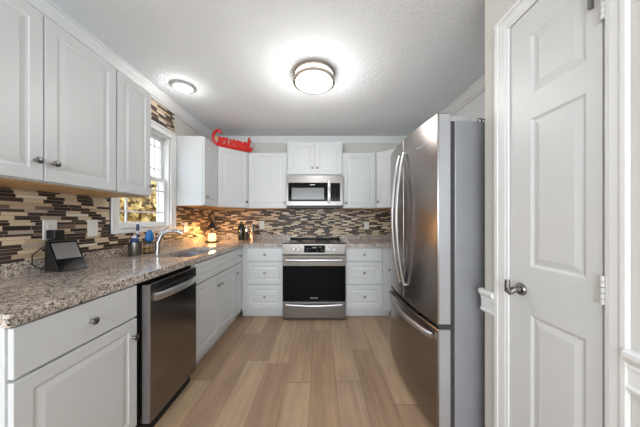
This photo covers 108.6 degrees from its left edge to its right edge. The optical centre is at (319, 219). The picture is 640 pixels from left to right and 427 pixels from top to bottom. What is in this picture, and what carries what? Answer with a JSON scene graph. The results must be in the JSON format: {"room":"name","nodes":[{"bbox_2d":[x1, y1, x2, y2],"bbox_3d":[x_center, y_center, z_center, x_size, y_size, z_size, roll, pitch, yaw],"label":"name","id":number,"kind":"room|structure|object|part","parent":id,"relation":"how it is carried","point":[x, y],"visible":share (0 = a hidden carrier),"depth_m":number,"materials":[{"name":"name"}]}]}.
{"room":"kitchen","nodes":[
{"label":"kitchen","id":0,"kind":"room"},
{"bbox_2d":[5,115,213,233],"bbox_3d":[-1.660,-0.020,0.235,0.120,2.440,6.470,0,0,0],"label":"wall","id":1,"kind":"structure","parent":0,"point":[181,128],"depth_m":2.68,"materials":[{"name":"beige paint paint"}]},
{"bbox_2d":[0,0,115,192],"bbox_3d":[-1.405,-0.549,1.038,0.370,0.769,0.752,0,0,0],"label":"upper cabinet","id":2,"kind":"object","parent":1,"relation":"attached to","point":[58,96],"visible":1,"depth_m":1.07,"materials":[{"name":"white paint"}]},
{"bbox_3d":[-1.258,-0.552,0.853,0.019,0.752,0.372,0,0,0],"label":"door","id":3,"kind":"part","parent":2,"relation":"part of","materials":[{"name":"white paint"}]},
{"bbox_3d":[-1.234,-0.262,1.007,0.029,0.031,0.031,0,0,0],"label":"knob","id":4,"kind":"part","parent":2,"relation":"part of","materials":[{"name":"silver metal"}]},
{"bbox_3d":[-1.234,-0.262,1.074,0.029,0.031,0.031,0,0,0],"label":"knob","id":5,"kind":"part","parent":2,"relation":"part of","materials":[{"name":"silver metal"}]},
{"bbox_3d":[-1.258,-0.552,1.226,0.019,0.752,0.366,0,0,0],"label":"door","id":6,"kind":"part","parent":2,"relation":"part of","materials":[{"name":"white paint"}]},
{"bbox_2d":[0,187,213,263],"bbox_3d":[-1.595,0.028,1.980,0.007,0.383,2.961,0,0,0],"label":"backsplash","id":7,"kind":"structure","parent":1,"relation":"attached to","point":[22,212],"depth_m":1.42,"materials":[{"name":"multicoloured tile"}]},
{"bbox_2d":[42,220,56,239],"bbox_3d":[-1.587,0.057,1.353,0.009,0.116,0.072,0,0,0],"label":"wall outlet","id":8,"kind":"object","parent":7,"relation":"attached to","point":[46,224],"visible":0.66,"depth_m":1.34,"materials":[{"name":"white plastic"}]},
{"bbox_2d":[31,230,64,269],"bbox_3d":[-1.556,0.167,1.313,0.052,0.219,0.136,0,0,0],"label":"power adapter","id":9,"kind":"object","parent":8,"relation":"attached to","point":[50,234],"visible":0.8,"depth_m":1.32,"materials":[{"name":"black plastic"}]},
{"bbox_3d":[-1.560,0.193,1.300,0.023,0.168,0.111,0,0,0],"label":"cord","id":10,"kind":"part","parent":9,"relation":"part of","materials":[{"name":"black plastic"}]},
{"bbox_2d":[47,224,53,228],"bbox_3d":[-1.584,0.036,1.353,0.002,0.028,0.032,0,0,0],"label":"receptacle","id":11,"kind":"object","parent":8,"relation":"attached to","point":[49,226],"depth_m":1.35,"materials":[{"name":"white plastic"}]},
{"bbox_2d":[87,220,97,236],"bbox_3d":[-1.587,0.056,1.608,0.008,0.116,0.072,0,0,0],"label":"light switch","id":12,"kind":"object","parent":7,"relation":"attached to","point":[92,225],"visible":1,"depth_m":1.60,"materials":[{"name":"white plastic"}]},
{"bbox_2d":[184,222,187,231],"bbox_3d":[-1.587,0.085,2.720,0.008,0.116,0.072,0,0,0],"label":"light switch","id":13,"kind":"object","parent":7,"relation":"attached to","point":[185,223],"visible":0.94,"depth_m":2.72,"materials":[{"name":"white plastic"}]},
{"bbox_2d":[65,70,153,197],"bbox_3d":[-1.405,-0.549,1.560,0.370,0.769,0.288,0,0,0],"label":"upper cabinet","id":14,"kind":"object","parent":1,"relation":"attached to","point":[133,103],"visible":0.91,"depth_m":1.54,"materials":[{"name":"white paint"}]},
{"bbox_3d":[-1.258,-0.552,1.560,0.019,0.752,0.279,0,0,0],"label":"door","id":15,"kind":"part","parent":14,"relation":"part of","materials":[{"name":"white paint"}]},
{"bbox_2d":[25,0,216,141],"bbox_3d":[-1.562,-1.197,0.235,0.075,0.084,6.466,0,0,0],"label":"trim","id":16,"kind":"structure","parent":1,"relation":"attached to","point":[47,8],"depth_m":1.71,"materials":[{"name":"white paint"}]},
{"bbox_2d":[110,119,175,233],"bbox_3d":[-1.642,-0.417,2.132,0.154,1.049,0.779,0,0,0],"label":"window","id":17,"kind":"structure","parent":1,"relation":"in","point":[165,179],"depth_m":2.40,"materials":[{"name":"white paint"}]},
{"bbox_3d":[-1.641,-0.187,2.132,0.028,0.476,0.597,0,0,0],"label":"sash","id":18,"kind":"part","parent":17,"relation":"part of","materials":[{"name":"white paint"}]},
{"bbox_3d":[-1.607,0.057,2.132,0.085,0.012,0.631,0,0,0],"label":"sill","id":19,"kind":"part","parent":17,"relation":"part of","materials":[{"name":"white paint"}]},
{"bbox_3d":[-1.676,-0.623,2.132,0.028,0.455,0.597,0,0,0],"label":"sash","id":20,"kind":"part","parent":17,"relation":"part of","materials":[{"name":"white paint"}]},
{"bbox_2d":[151,98,173,131],"bbox_3d":[-1.595,-1.048,2.114,0.007,0.209,0.804,0,0,0],"label":"backsplash","id":21,"kind":"structure","parent":1,"relation":"attached to","point":[160,114],"depth_m":2.33,"materials":[{"name":"multicoloured tile"}]},
{"bbox_2d":[176,136,217,207],"bbox_3d":[-1.419,-0.539,2.691,0.358,0.768,0.334,0,0,0],"label":"upper cabinet","id":22,"kind":"object","parent":1,"relation":"attached to","point":[196,156],"visible":1,"depth_m":2.52,"materials":[{"name":"white paint"}]},
{"bbox_3d":[-1.278,-0.542,2.691,0.019,0.751,0.325,0,0,0],"label":"door","id":23,"kind":"part","parent":22,"relation":"part of","materials":[{"name":"white paint"}]},
{"bbox_2d":[50,0,484,135],"bbox_3d":[-0.065,-1.290,0.235,3.310,0.100,6.710,0,0,0],"label":"ceiling","id":24,"kind":"structure","parent":0,"point":[397,65],"depth_m":1.70,"materials":[{"name":"white paint"}]},
{"bbox_2d":[170,80,195,93],"bbox_3d":[-1.270,-1.227,2.135,0.212,0.026,0.212,0,0,0],"label":"recessed light","id":25,"kind":"object","parent":24,"relation":"in","point":[181,86],"visible":1,"depth_m":2.11,"materials":[{"name":"white plastic"}]},
{"bbox_2d":[173,83,192,92],"bbox_3d":[-1.270,-1.218,2.135,0.155,0.008,0.155,0,0,0],"label":"diffuser","id":26,"kind":"object","parent":25,"relation":"attached to","point":[180,87],"depth_m":2.11,"materials":[{"name":"white plastic"}]},
{"bbox_2d":[293,60,334,93],"bbox_3d":[-0.050,-1.192,1.945,0.354,0.096,0.354,0,0,0],"label":"ceiling light","id":27,"kind":"object","parent":24,"relation":"attached to","point":[310,76],"visible":1,"depth_m":1.86,"materials":[{"name":"white glass"}]},
{"bbox_2d":[295,71,332,93],"bbox_3d":[-0.050,-1.152,1.945,0.313,0.016,0.313,0,0,0],"label":"diffuser","id":28,"kind":"object","parent":27,"relation":"attached to","point":[309,82],"depth_m":1.91,"materials":[{"name":"white glass"}]},
{"bbox_2d":[154,308,433,426],"bbox_3d":[-0.065,1.250,0.235,3.310,0.100,6.710,0,0,0],"label":"floor","id":29,"kind":"structure","parent":0,"point":[262,371],"depth_m":1.72,"materials":[{"name":"brown wood"}]},
{"bbox_2d":[0,285,138,426],"bbox_3d":[-1.257,0.763,0.948,0.682,0.871,0.490,0,0,0],"label":"base cabinet","id":30,"kind":"object","parent":29,"relation":"on","point":[76,365],"visible":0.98,"depth_m":0.89,"materials":[{"name":"white paint"}]},
{"bbox_3d":[-0.955,0.415,0.948,0.019,0.159,0.479,0,0,0],"label":"drawer","id":31,"kind":"part","parent":30,"relation":"part of","materials":[{"name":"white paint"}]},
{"bbox_3d":[-0.931,0.416,0.948,0.029,0.031,0.031,0,0,0],"label":"knob","id":32,"kind":"part","parent":30,"relation":"part of","materials":[{"name":"silver metal"}]},
{"bbox_3d":[-0.931,0.590,1.158,0.029,0.031,0.031,0,0,0],"label":"knob","id":33,"kind":"part","parent":30,"relation":"part of","materials":[{"name":"silver metal"}]},
{"bbox_2d":[134,266,195,426],"bbox_3d":[-1.198,0.764,1.470,0.653,0.864,0.465,0,0,0],"label":"dishwasher","id":34,"kind":"object","parent":29,"relation":"on","point":[166,303],"visible":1,"depth_m":1.35,"materials":[{"name":"silver metal"}]},
{"bbox_3d":[-0.969,1.153,1.470,0.012,0.086,0.461,0,0,0],"label":"kick plate","id":35,"kind":"part","parent":34,"relation":"part of","materials":[{"name":"black metal"}]},
{"bbox_3d":[-0.897,0.425,1.470,0.051,0.042,0.418,0,0,0],"label":"handle","id":36,"kind":"part","parent":34,"relation":"part of","materials":[{"name":"silver metal"}]},
{"bbox_2d":[190,250,234,364],"bbox_3d":[-1.257,0.763,2.147,0.682,0.871,0.816,0,0,0],"label":"base cabinet","id":37,"kind":"object","parent":29,"relation":"on","point":[215,276],"visible":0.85,"depth_m":2.05,"materials":[{"name":"white paint"}]},
{"bbox_2d":[0,235,289,327],"bbox_3d":[-1.024,0.273,2.082,1.150,0.106,2.775,0,0,0],"label":"countertop","id":38,"kind":"structure","parent":37,"relation":"on","point":[28,292],"depth_m":1.19,"materials":[{"name":"stone"}]},
{"bbox_2d":[44,239,87,271],"bbox_3d":[-1.456,0.200,1.323,0.124,0.170,0.130,0,0,16],"label":"smart display","id":39,"kind":"object","parent":38,"relation":"on","point":[60,255],"visible":1,"depth_m":1.30,"materials":[{"name":"black plastic"}]},
{"bbox_2d":[128,242,142,255],"bbox_3d":[-1.480,0.231,1.845,0.096,0.108,0.096,0,0,0],"label":"utensil cup","id":40,"kind":"object","parent":38,"relation":"on","point":[134,249],"visible":0.93,"depth_m":1.81,"materials":[{"name":"silver metal"}]},
{"bbox_2d":[130,235,139,242],"bbox_3d":[-1.487,0.160,1.845,0.061,0.079,0.060,0,0,0],"label":"pad","id":41,"kind":"object","parent":40,"relation":"in","point":[133,239],"visible":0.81,"depth_m":1.82,"materials":[{"name":"blue plastic"}]},
{"bbox_2d":[136,224,138,238],"bbox_3d":[-1.464,0.155,1.845,0.024,0.245,0.023,0,0,0],"label":"dish brush","id":42,"kind":"object","parent":40,"relation":"in","point":[137,225],"visible":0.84,"depth_m":1.84,"materials":[{"name":"blue plastic"}]},
{"bbox_2d":[143,242,154,253],"bbox_3d":[-1.482,0.240,1.970,0.135,0.086,0.115,0,0,0],"label":"rack","id":43,"kind":"object","parent":38,"relation":"on","point":[149,243],"visible":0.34,"depth_m":1.96,"materials":[{"name":"metal"}]},
{"bbox_2d":[143,246,151,252],"bbox_3d":[-1.482,0.252,1.970,0.040,0.050,0.084,0,0,0],"label":"sponge","id":44,"kind":"object","parent":43,"relation":"in","point":[145,250],"visible":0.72,"depth_m":1.95,"materials":[{"name":"brown wood"}]},
{"bbox_2d":[145,229,154,241],"bbox_3d":[-1.470,0.138,1.989,0.054,0.112,0.096,0,0,0],"label":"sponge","id":45,"kind":"object","parent":43,"relation":"on","point":[150,235],"visible":1,"depth_m":1.97,"materials":[{"name":"blue plastic"}]},
{"bbox_2d":[154,227,183,253],"bbox_3d":[-1.298,0.171,1.992,0.226,0.228,0.086,0,0,-18],"label":"faucet","id":46,"kind":"object","parent":38,"relation":"on","point":[162,233],"visible":1,"depth_m":1.95,"materials":[{"name":"silver metal"}]},
{"bbox_3d":[-1.286,0.141,1.975,0.214,0.127,0.037,0,0,-15],"label":"spout","id":47,"kind":"part","parent":46,"relation":"part of","materials":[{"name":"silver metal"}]},
{"bbox_2d":[174,251,209,266],"bbox_3d":[-1.150,0.412,2.100,0.316,0.170,0.656,0,0,0],"label":"sink","id":48,"kind":"object","parent":38,"relation":"in","point":[194,253],"visible":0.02,"depth_m":2.34,"materials":[{"name":"silver metal"}]},
{"bbox_2d":[205,220,218,242],"bbox_3d":[-1.400,0.145,2.985,0.176,0.280,0.176,0,0,0],"label":"candle warmer","id":49,"kind":"object","parent":38,"relation":"on","point":[212,225],"visible":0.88,"depth_m":2.95,"materials":[{"name":"black metal"}]},
{"bbox_2d":[208,233,215,240],"bbox_3d":[-1.400,0.223,2.985,0.094,0.095,0.094,0,0,0],"label":"candle jar","id":50,"kind":"object","parent":49,"relation":"on","point":[212,236],"visible":0.94,"depth_m":2.95,"materials":[{"name":"glass"}]},
{"bbox_3d":[-1.400,0.059,2.985,0.100,0.092,0.100,0,0,0],"label":"lamp shade","id":51,"kind":"part","parent":49,"relation":"part of","materials":[{"name":"black plastic"}]},
{"bbox_2d":[238,222,244,239],"bbox_3d":[-1.115,0.154,3.260,0.090,0.262,0.090,0,0,0],"label":"oil bottle","id":52,"kind":"object","parent":38,"relation":"on","point":[241,229],"visible":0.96,"depth_m":3.23,"materials":[{"name":"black glass"}]},
{"bbox_2d":[245,226,248,239],"bbox_3d":[-1.035,0.185,3.250,0.052,0.200,0.052,0,0,0],"label":"pepper grinder","id":53,"kind":"object","parent":38,"relation":"on","point":[246,227],"visible":0.91,"depth_m":3.23,"materials":[{"name":"silver plastic"}]},
{"bbox_2d":[250,224,253,239],"bbox_3d":[-0.955,0.171,3.240,0.060,0.228,0.060,0,0,0],"label":"salt grinder","id":54,"kind":"object","parent":38,"relation":"on","point":[251,225],"visible":0.92,"depth_m":3.22,"materials":[{"name":"metal"}]},
{"bbox_3d":[-0.955,0.781,1.944,0.019,0.554,0.400,0,0,0],"label":"door","id":55,"kind":"part","parent":37,"relation":"part of","materials":[{"name":"white paint"}]},
{"bbox_3d":[-0.955,0.781,2.349,0.019,0.554,0.400,0,0,0],"label":"door","id":56,"kind":"part","parent":37,"relation":"part of","materials":[{"name":"white paint"}]},
{"bbox_2d":[228,248,241,327],"bbox_3d":[-1.257,0.763,2.679,0.682,0.871,0.246,0,0,0],"label":"base cabinet","id":57,"kind":"object","parent":29,"relation":"on","point":[238,252],"visible":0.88,"depth_m":2.67,"materials":[{"name":"white paint"}]},
{"bbox_3d":[-0.955,0.781,2.672,0.019,0.554,0.221,0,0,0],"label":"door","id":58,"kind":"part","parent":57,"relation":"part of","materials":[{"name":"white paint"}]},
{"bbox_3d":[-0.955,0.415,2.672,0.019,0.159,0.221,0,0,0],"label":"drawer","id":59,"kind":"part","parent":57,"relation":"part of","materials":[{"name":"white paint"}]},
{"bbox_2d":[242,247,282,315],"bbox_3d":[-0.709,0.763,3.122,0.518,0.871,0.692,0,0,0],"label":"base cabinet","id":60,"kind":"object","parent":29,"relation":"on","point":[262,267],"visible":0.92,"depth_m":2.81,"materials":[{"name":"white paint"}]},
{"bbox_3d":[-0.671,0.932,2.815,0.432,0.277,0.019,0,0,0],"label":"drawer","id":61,"kind":"part","parent":60,"relation":"part of","materials":[{"name":"white paint"}]},
{"bbox_3d":[-0.671,0.646,2.815,0.432,0.269,0.019,0,0,0],"label":"drawer","id":62,"kind":"part","parent":60,"relation":"part of","materials":[{"name":"white paint"}]},
{"bbox_3d":[-0.671,0.421,2.815,0.432,0.155,0.019,0,0,0],"label":"drawer","id":63,"kind":"part","parent":60,"relation":"part of","materials":[{"name":"white paint"}]},
{"bbox_2d":[282,238,345,318],"bbox_3d":[-0.070,0.731,3.055,0.754,0.938,0.765,0,0,0],"label":"range","id":64,"kind":"object","parent":29,"relation":"on","point":[314,269],"visible":1,"depth_m":2.74,"materials":[{"name":"silver metal"}]},
{"bbox_3d":[-0.070,1.010,2.714,0.672,0.033,0.030,0,0,0],"label":"drawer handle","id":65,"kind":"part","parent":64,"relation":"part of","materials":[{"name":"silver metal"}]},
{"bbox_3d":[-0.070,0.472,2.706,0.671,0.028,0.066,0,0,0],"label":"oven handle","id":66,"kind":"part","parent":64,"relation":"part of","materials":[{"name":"silver metal"}]},
{"bbox_3d":[-0.070,0.343,2.770,0.754,0.135,0.064,0,0,0],"label":"control panel","id":67,"kind":"part","parent":64,"relation":"part of","materials":[{"name":"silver metal"}]},
{"bbox_3d":[-0.070,1.074,2.753,0.752,0.192,0.027,0,0,0],"label":"storage drawer","id":68,"kind":"part","parent":64,"relation":"part of","materials":[{"name":"silver metal"}]},
{"bbox_3d":[-0.070,0.696,2.752,0.752,0.548,0.029,0,0,0],"label":"oven door","id":69,"kind":"part","parent":64,"relation":"part of","materials":[{"name":"black glass"}]},
{"bbox_2d":[285,239,343,242],"bbox_3d":[-0.070,0.293,3.120,0.754,0.021,0.635,0,0,0],"label":"cooktop","id":70,"kind":"object","parent":64,"relation":"in","point":[290,240],"depth_m":3.03,"materials":[{"name":"black glass"}]},
{"bbox_2d":[345,247,390,315],"bbox_3d":[0.592,0.763,3.122,0.560,0.871,0.692,0,0,0],"label":"base cabinet","id":71,"kind":"object","parent":29,"relation":"on","point":[367,273],"visible":0.94,"depth_m":2.81,"materials":[{"name":"white paint"}]},
{"bbox_3d":[0.538,0.932,2.815,0.441,0.277,0.019,0,0,0],"label":"drawer","id":72,"kind":"part","parent":71,"relation":"part of","materials":[{"name":"white paint"}]},
{"bbox_3d":[0.538,0.646,2.815,0.441,0.269,0.019,0,0,0],"label":"drawer","id":73,"kind":"part","parent":71,"relation":"part of","materials":[{"name":"white paint"}]},
{"bbox_3d":[0.538,0.421,2.815,0.441,0.155,0.019,0,0,0],"label":"drawer","id":74,"kind":"part","parent":71,"relation":"part of","materials":[{"name":"white paint"}]},
{"bbox_2d":[388,248,391,308],"bbox_3d":[1.144,0.763,2.523,0.648,0.871,0.600,0,0,0],"label":"base cabinet","id":75,"kind":"object","parent":29,"relation":"on","point":[390,248],"visible":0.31,"depth_m":2.77,"materials":[{"name":"white paint"}]},
{"bbox_2d":[340,235,390,246],"bbox_3d":[0.889,0.273,2.847,1.160,0.106,1.244,0,0,0],"label":"countertop","id":76,"kind":"structure","parent":75,"relation":"on","point":[350,240],"depth_m":3.21,"materials":[{"name":"stone"}]},
{"bbox_3d":[0.859,0.791,2.510,0.019,0.559,0.563,0,0,0],"label":"door","id":77,"kind":"part","parent":75,"relation":"part of","materials":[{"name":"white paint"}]},
{"bbox_2d":[388,113,484,426],"bbox_3d":[0.984,0.309,1.668,0.912,1.782,0.840,0,0,0],"label":"refrigerator","id":78,"kind":"object","parent":29,"relation":"on","point":[438,170],"visible":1,"depth_m":1.25,"materials":[{"name":"silver metal"}]},
{"bbox_3d":[0.567,-0.007,1.714,0.078,0.944,0.026,0,0,0],"label":"handle","id":79,"kind":"part","parent":78,"relation":"part of","materials":[{"name":"silver metal"}]},
{"bbox_3d":[0.658,-0.005,1.879,0.107,1.154,0.418,0,0,0],"label":"door","id":80,"kind":"part","parent":78,"relation":"part of","materials":[{"name":"silver metal"}]},
{"bbox_3d":[0.567,-0.007,1.623,0.078,0.944,0.026,0,0,0],"label":"handle","id":81,"kind":"part","parent":78,"relation":"part of","materials":[{"name":"silver metal"}]},
{"bbox_3d":[0.593,0.645,1.669,0.079,0.036,0.792,0,0,0],"label":"handle","id":82,"kind":"part","parent":78,"relation":"part of","materials":[{"name":"silver metal"}]},
{"bbox_3d":[0.658,0.875,1.669,0.107,0.561,0.838,0,0,0],"label":"freezer drawer","id":83,"kind":"part","parent":78,"relation":"part of","materials":[{"name":"silver metal"}]},
{"bbox_3d":[0.658,-0.005,1.458,0.107,1.154,0.416,0,0,0],"label":"door","id":84,"kind":"part","parent":78,"relation":"part of","materials":[{"name":"silver metal"}]},
{"bbox_2d":[223,143,399,261],"bbox_3d":[-0.065,-0.020,3.530,3.310,2.440,0.120,0,0,0],"label":"wall","id":85,"kind":"structure","parent":0,"point":[257,147],"depth_m":3.47,"materials":[{"name":"beige paint"}]},
{"bbox_2d":[204,146,251,209],"bbox_3d":[-1.283,-0.539,3.158,0.616,0.768,0.604,0,0,0],"label":"upper cabinet","id":86,"kind":"object","parent":85,"relation":"attached to","point":[232,164],"visible":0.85,"depth_m":3.00,"materials":[{"name":"white paint"}]},
{"bbox_2d":[211,129,252,152],"bbox_3d":[-1.135,-1.026,3.007,0.524,0.244,0.035,0,0,-37],"label":"word sign","id":87,"kind":"object","parent":86,"relation":"on","point":[235,145],"visible":0.99,"depth_m":2.99,"materials":[{"name":"red paint"}]},
{"bbox_3d":[-1.132,-0.542,3.003,0.019,0.751,0.396,0,0,45],"label":"door","id":88,"kind":"part","parent":86,"relation":"part of","materials":[{"name":"white paint"}]},
{"bbox_2d":[248,153,289,209],"bbox_3d":[-0.722,-0.539,3.287,0.535,0.768,0.346,0,0,0],"label":"upper cabinet","id":89,"kind":"object","parent":85,"relation":"attached to","point":[267,172],"visible":0.96,"depth_m":3.14,"materials":[{"name":"white paint"}]},
{"bbox_2d":[214,209,390,238],"bbox_3d":[-0.065,0.161,3.466,3.068,0.678,0.007,0,0,0],"label":"backsplash","id":90,"kind":"structure","parent":85,"relation":"attached to","point":[296,223],"depth_m":3.46,"materials":[{"name":"multicoloured tile"}]},
{"bbox_2d":[259,221,263,228],"bbox_3d":[-0.875,0.073,3.457,0.072,0.116,0.009,0,0,0],"label":"wall outlet","id":91,"kind":"object","parent":90,"relation":"attached to","point":[261,223],"visible":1,"depth_m":3.46,"materials":[{"name":"white plastic"}]},
{"bbox_2d":[364,221,368,228],"bbox_3d":[0.700,0.080,3.457,0.072,0.116,0.008,0,0,0],"label":"light switch","id":92,"kind":"object","parent":90,"relation":"attached to","point":[366,223],"visible":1,"depth_m":3.46,"materials":[{"name":"white plastic"}]},
{"bbox_2d":[215,136,406,142],"bbox_3d":[-0.065,-1.197,3.432,3.066,0.084,0.075,0,0,0],"label":"trim","id":93,"kind":"structure","parent":85,"relation":"attached to","point":[255,139],"depth_m":3.42,"materials":[{"name":"white paint"}]},
{"bbox_2d":[287,142,342,175],"bbox_3d":[-0.071,-0.839,3.287,0.763,0.466,0.346,0,0,0],"label":"upper cabinet","id":94,"kind":"object","parent":85,"relation":"attached to","point":[303,158],"visible":0.97,"depth_m":3.14,"materials":[{"name":"white paint"}]},
{"bbox_3d":[-0.257,-0.842,3.152,0.365,0.437,0.019,0,0,0],"label":"door","id":95,"kind":"part","parent":94,"relation":"part of","materials":[{"name":"white paint"}]},
{"bbox_2d":[286,176,342,208],"bbox_3d":[-0.070,-0.378,3.229,0.756,0.430,0.437,0,0,0],"label":"microwave","id":96,"kind":"object","parent":94,"relation":"attached to","point":[302,192],"visible":1,"depth_m":3.06,"materials":[{"name":"silver metal"}]},
{"bbox_3d":[-0.161,-0.373,3.060,0.524,0.248,0.006,0,0,0],"label":"door glass","id":97,"kind":"part","parent":96,"relation":"part of","materials":[{"name":"black glass"}]},
{"bbox_3d":[0.119,-0.371,3.037,0.026,0.292,0.052,0,0,0],"label":"handle","id":98,"kind":"part","parent":96,"relation":"part of","materials":[{"name":"silver metal"}]},
{"bbox_3d":[0.204,-0.371,3.061,0.126,0.244,0.004,0,0,0],"label":"control panel","id":99,"kind":"part","parent":96,"relation":"part of","materials":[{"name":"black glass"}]},
{"bbox_3d":[0.115,-0.842,3.152,0.365,0.437,0.019,0,0,0],"label":"door","id":100,"kind":"part","parent":94,"relation":"part of","materials":[{"name":"white paint"}]},
{"bbox_2d":[341,153,375,209],"bbox_3d":[0.543,-0.539,3.287,0.463,0.768,0.346,0,0,0],"label":"upper cabinet","id":101,"kind":"object","parent":85,"relation":"attached to","point":[359,169],"visible":0.96,"depth_m":3.14,"materials":[{"name":"white paint"}]},
{"bbox_2d":[373,148,395,209],"bbox_3d":[1.114,-0.539,3.163,0.696,0.768,0.594,0,0,0],"label":"upper cabinet","id":102,"kind":"object","parent":85,"relation":"attached to","point":[383,159],"visible":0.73,"depth_m":3.06,"materials":[{"name":"white paint"}]},
{"bbox_2d":[453,91,484,120],"bbox_3d":[1.530,-0.020,2.273,0.120,2.440,2.393,0,0,0],"label":"wall","id":103,"kind":"structure","parent":0,"point":[475,108],"depth_m":2.17,"materials":[{"name":"white paint"}]},
{"bbox_2d":[441,74,484,115],"bbox_3d":[1.431,-1.197,2.318,0.075,0.084,2.299,0,0,0],"label":"trim","id":104,"kind":"structure","parent":103,"relation":"attached to","point":[478,87],"depth_m":2.23,"materials":[{"name":"white paint"}]},
{"bbox_2d":[485,0,639,426],"bbox_3d":[1.153,-0.020,-0.916,0.633,2.440,4.167,0,0,0],"label":"wall","id":105,"kind":"structure","parent":0,"point":[495,10],"depth_m":1.10,"materials":[{"name":"beige paint"}]},
{"bbox_2d":[478,287,493,316],"bbox_3d":[0.823,0.403,1.133,0.026,0.113,0.091,0,0,0],"label":"trim","id":106,"kind":"structure","parent":105,"relation":"attached to","point":[487,296],"depth_m":1.13,"materials":[{"name":"white paint"}]},
{"bbox_2d":[504,0,604,426],"bbox_3d":[0.820,0.181,0.834,0.101,2.022,0.332,0,0,0],"label":"door","id":107,"kind":"structure","parent":105,"relation":"in","point":[557,291],"depth_m":0.81,"materials":[{"name":"white paint"}]},
{"bbox_3d":[0.792,0.280,0.955,0.045,0.064,0.027,0,0,0],"label":"handle lever","id":108,"kind":"part","parent":107,"relation":"part of","materials":[{"name":"silver metal"}]},
{"bbox_2d":[494,0,630,426],"bbox_3d":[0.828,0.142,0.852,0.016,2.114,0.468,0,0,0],"label":"trim","id":109,"kind":"structure","parent":105,"relation":"attached to","point":[617,12],"depth_m":0.66,"materials":[{"name":"white paint"}]},
{"bbox_2d":[621,349,639,397],"bbox_3d":[0.823,0.403,-1.186,0.026,0.113,3.608,0,0,0],"label":"trim","id":110,"kind":"structure","parent":105,"relation":"attached to","point":[631,357],"depth_m":0.60,"materials":[{"name":"white paint"}]},
{"label":"outside","id":111,"kind":"structure","parent":0,"visible":0},
{"bbox_3d":[-8.900,1.750,7.000,14.200,0.100,22.000,0,0,0],"label":"ground","id":112,"kind":"structure","parent":111,"visible":0},
{"bbox_2d":[120,174,156,221],"bbox_3d":[-5.604,0.049,6.873,2.228,3.309,2.211,0,0,0],"label":"autumn tree","id":113,"kind":"object","parent":112,"relation":"on","point":[149,203],"visible":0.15,"depth_m":6.37,"materials":[{"name":"yellow plant"}]}
]}

